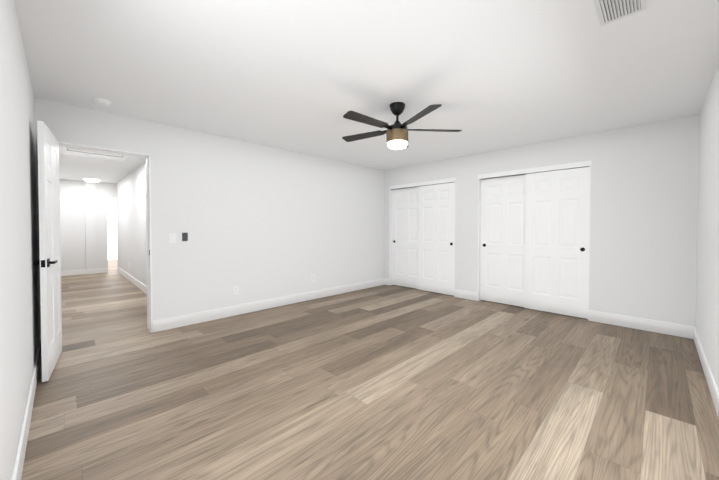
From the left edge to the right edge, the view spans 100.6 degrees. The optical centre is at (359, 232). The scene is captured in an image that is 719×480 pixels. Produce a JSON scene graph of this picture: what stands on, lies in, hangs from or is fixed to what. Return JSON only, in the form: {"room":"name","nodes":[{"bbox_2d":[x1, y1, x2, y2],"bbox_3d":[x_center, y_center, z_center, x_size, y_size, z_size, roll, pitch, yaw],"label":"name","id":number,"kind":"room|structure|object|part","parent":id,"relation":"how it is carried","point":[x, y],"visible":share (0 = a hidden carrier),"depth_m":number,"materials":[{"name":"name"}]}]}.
{"room":"empty bedroom","nodes":[
{"label":"empty bedroom","id":0,"kind":"room"},
{"bbox_2d":[0,0,38,479],"bbox_3d":[-1.520,-0.024,1.201,0.120,2.440,4.440,-1,1,-45],"label":"wall","id":1,"kind":"structure","parent":0,"point":[19,331],"depth_m":1.52,"materials":[{"name":"white paint"}]},
{"bbox_2d":[11,341,40,479],"bbox_3d":[-1.477,1.125,1.285,0.030,0.140,4.410,-1,1,-45],"label":"baseboard","id":2,"kind":"structure","parent":1,"relation":"attached to","point":[21,450],"depth_m":1.69,"materials":[{"name":"white wood"}]},
{"bbox_2d":[59,179,116,270],"bbox_3d":[-7.228,-0.137,7.816,1.380,2.440,0.170,-1,1,-45],"label":"wall","id":3,"kind":"structure","parent":0,"point":[83,229],"depth_m":7.78,"materials":[{"name":"white paint"}]},
{"bbox_2d":[106,197,116,271],"bbox_3d":[-6.838,0.051,8.243,0.230,2.050,0.124,-1,1,-45],"label":"door frame","id":4,"kind":"structure","parent":3,"relation":"attached to","point":[107,236],"depth_m":8.13,"materials":[{"name":"white wood"}]},
{"bbox_2d":[107,198,116,259],"bbox_3d":[-9.461,-0.197,11.316,2.120,2.440,0.020,-1,1,-45],"label":"wall","id":5,"kind":"structure","parent":0,"point":[112,225],"depth_m":11.35,"materials":[{"name":"white paint"}]},
{"bbox_2d":[117,161,146,285],"bbox_3d":[-4.504,-0.108,6.147,0.120,2.440,6.380,-1,1,-45],"label":"wall","id":6,"kind":"structure","parent":0,"point":[131,229],"depth_m":6.45,"materials":[{"name":"white paint"}]},
{"bbox_2d":[117,267,146,293],"bbox_3d":[-4.509,1.043,6.077,0.014,0.140,6.260,-1,1,-45],"label":"baseboard","id":7,"kind":"structure","parent":6,"relation":"attached to","point":[137,283],"depth_m":6.42,"materials":[{"name":"white wood"}]},
{"bbox_2d":[34,97,403,340],"bbox_3d":[-1.064,-0.088,4.932,6.036,2.440,0.200,-1,1,-45],"label":"wall","id":8,"kind":"structure","parent":0,"point":[256,222],"depth_m":4.16,"materials":[{"name":"white paint"}]},
{"bbox_2d":[33,120,61,381],"bbox_3d":[-2.701,0.145,2.616,0.119,2.030,0.763,-1,1,-39],"label":"bedroom door","id":9,"kind":"structure","parent":8,"relation":"in","point":[49,262],"depth_m":2.46,"materials":[{"name":"white wood"}]},
{"bbox_3d":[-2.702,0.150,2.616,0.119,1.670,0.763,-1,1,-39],"label":"handle","id":10,"kind":"part","parent":9,"relation":"part of","materials":[{"name":"black metal"}]},
{"bbox_2d":[58,141,152,332],"bbox_3d":[-2.757,0.131,3.247,0.788,2.060,0.204,-1,1,-45],"label":"door frame","id":11,"kind":"structure","parent":8,"relation":"attached to","point":[148,210],"depth_m":3.45,"materials":[{"name":"white wood"}]},
{"bbox_2d":[169,233,175,242],"bbox_3d":[-2.256,0.065,3.598,0.078,0.118,0.010,-1,1,-45],"label":"light switch","id":12,"kind":"object","parent":8,"relation":"attached to","point":[172,237],"visible":1,"depth_m":3.60,"materials":[{"name":"white plastic"}]},
{"bbox_2d":[182,233,187,240],"bbox_3d":[-2.160,0.049,3.693,0.062,0.105,0.010,-1,1,-45],"label":"switch","id":13,"kind":"object","parent":8,"relation":"attached to","point":[184,236],"visible":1,"depth_m":3.69,"materials":[{"name":"black plastic"}]},
{"bbox_2d":[233,286,238,294],"bbox_3d":[-1.718,0.801,4.147,0.075,0.118,0.010,-1,1,-45],"label":"electrical outlet","id":14,"kind":"object","parent":8,"relation":"attached to","point":[235,290],"visible":1,"depth_m":4.14,"materials":[{"name":"white plastic"}]},
{"bbox_2d":[153,278,386,331],"bbox_3d":[-0.931,1.062,4.933,4.156,0.140,0.014,-1,1,-45],"label":"baseboard","id":15,"kind":"structure","parent":8,"relation":"attached to","point":[204,316],"depth_m":4.31,"materials":[{"name":"white wood"}]},
{"bbox_2d":[14,0,718,183],"bbox_3d":[-3.154,-1.393,7.006,6.036,0.100,15.240,-1,1,-45],"label":"ceiling","id":16,"kind":"structure","parent":0,"point":[302,76],"depth_m":2.29,"materials":[{"name":"white paint"}]},
{"bbox_2d":[84,179,99,181],"bbox_3d":[-6.779,-1.318,7.559,0.300,0.070,0.300,-1,1,-45],"label":"light","id":17,"kind":"object","parent":16,"relation":"attached to","point":[91,180],"visible":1,"depth_m":7.48,"materials":[{"name":"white glass"}]},
{"bbox_2d":[60,147,127,161],"bbox_3d":[-4.149,-1.296,4.709,0.820,0.016,1.250,-1,1,-45],"label":"trim","id":18,"kind":"structure","parent":16,"relation":"attached to","point":[63,150],"depth_m":4.95,"materials":[{"name":"white wood"}]},
{"bbox_2d":[67,148,122,157],"bbox_3d":[-4.181,-1.273,4.741,0.670,0.048,0.012,-1,1,-45],"label":"rail","id":19,"kind":"object","parent":18,"relation":"attached to","point":[94,153],"visible":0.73,"depth_m":4.72,"materials":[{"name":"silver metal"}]},
{"bbox_2d":[92,98,111,105],"bbox_3d":[-2.483,-1.253,2.876,0.144,0.040,0.144,-1,1,-45],"label":"smoke detector","id":20,"kind":"object","parent":16,"relation":"attached to","point":[101,102],"visible":1,"depth_m":2.84,"materials":[{"name":"white plastic"}]},
{"bbox_2d":[342,102,461,149],"bbox_3d":[0.342,-1.058,2.962,1.219,0.432,1.245,-1,1,-45],"label":"ceiling fan","id":21,"kind":"object","parent":16,"relation":"hanging from","point":[396,132],"visible":1,"depth_m":2.89,"materials":[{"name":"black metal"}]},
{"bbox_2d":[593,0,646,25],"bbox_3d":[1.400,-1.246,1.604,0.360,0.010,0.200,-1,1,-45],"label":"ceiling vent","id":22,"kind":"object","parent":16,"relation":"in","point":[608,11],"visible":1,"depth_m":1.66,"materials":[{"name":"white metal"}]},
{"bbox_2d":[21,260,718,479],"bbox_3d":[-3.154,1.146,7.050,6.036,0.100,15.240,-1,1,-45],"label":"floor","id":23,"kind":"structure","parent":0,"point":[388,382],"depth_m":2.17,"materials":[{"name":"brown wood"}]},
{"bbox_2d":[384,114,699,325],"bbox_3d":[2.188,-0.086,4.813,0.120,2.440,4.560,-1,1,-45],"label":"wall","id":24,"kind":"structure","parent":0,"point":[643,217],"depth_m":3.65,"materials":[{"name":"white paint"}]},
{"bbox_2d":[392,187,417,288],"bbox_3d":[0.968,0.096,6.065,0.032,2.005,0.765,-1,1,-45],"label":"closet door","id":25,"kind":"structure","parent":24,"relation":"in","point":[405,237],"depth_m":6.08,"materials":[{"name":"white wood"}]},
{"bbox_2d":[418,182,454,295],"bbox_3d":[1.424,0.105,5.546,0.032,2.005,0.765,-1,1,-45],"label":"closet door","id":26,"kind":"structure","parent":24,"relation":"in","point":[436,215],"depth_m":5.52,"materials":[{"name":"white wood"}]},
{"bbox_2d":[454,289,477,300],"bbox_3d":[1.819,1.059,5.108,0.014,0.140,0.410,-1,1,-45],"label":"baseboard","id":27,"kind":"structure","parent":24,"relation":"attached to","point":[469,295],"depth_m":5.09,"materials":[{"name":"white wood"}]},
{"bbox_2d":[389,166,590,319],"bbox_3d":[1.866,0.084,5.138,0.120,2.090,3.370,-1,1,-45],"label":"trim","id":28,"kind":"structure","parent":24,"relation":"attached to","point":[479,215],"depth_m":4.96,"materials":[{"name":"white wood"}]},
{"bbox_2d":[389,160,591,188],"bbox_3d":[1.827,-0.930,5.082,0.022,0.070,3.390,-1,1,-45],"label":"trim","id":29,"kind":"structure","parent":24,"relation":"attached to","point":[544,168],"depth_m":4.56,"materials":[{"name":"white wood"}]},
{"bbox_2d":[480,175,525,306],"bbox_3d":[2.303,0.119,4.726,0.032,2.005,0.765,-1,1,-45],"label":"closet door","id":30,"kind":"structure","parent":24,"relation":"in","point":[502,265],"depth_m":4.73,"materials":[{"name":"white wood"}]},
{"bbox_2d":[483,166,589,178],"bbox_3d":[2.533,-0.893,4.452,0.082,0.013,1.456,-1,1,-45],"label":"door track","id":31,"kind":"structure","parent":24,"relation":"attached to","point":[529,173],"depth_m":4.49,"materials":[{"name":"silver metal"}]},
{"bbox_2d":[524,167,589,318],"bbox_3d":[2.758,0.128,4.208,0.032,2.005,0.765,-1,1,-45],"label":"closet door","id":32,"kind":"structure","parent":24,"relation":"in","point":[556,232],"depth_m":4.17,"materials":[{"name":"white wood"}]},
{"bbox_2d":[589,310,690,338],"bbox_3d":[3.326,1.085,3.596,0.014,0.140,0.900,-1,1,-45],"label":"baseboard","id":33,"kind":"structure","parent":24,"relation":"attached to","point":[679,330],"depth_m":3.55,"materials":[{"name":"white wood"}]},
{"bbox_2d":[695,62,718,388],"bbox_3d":[2.185,-0.032,1.676,6.036,2.440,0.120,-1,1,-45],"label":"wall","id":34,"kind":"structure","parent":0,"point":[707,302],"depth_m":2.48,"materials":[{"name":"white paint"}]},
{"bbox_2d":[691,326,718,418],"bbox_3d":[1.875,1.122,1.482,5.056,0.140,0.014,-1,1,-45],"label":"baseboard","id":35,"kind":"structure","parent":34,"relation":"attached to","point":[714,391],"depth_m":2.35,"materials":[{"name":"white wood"}]}
]}

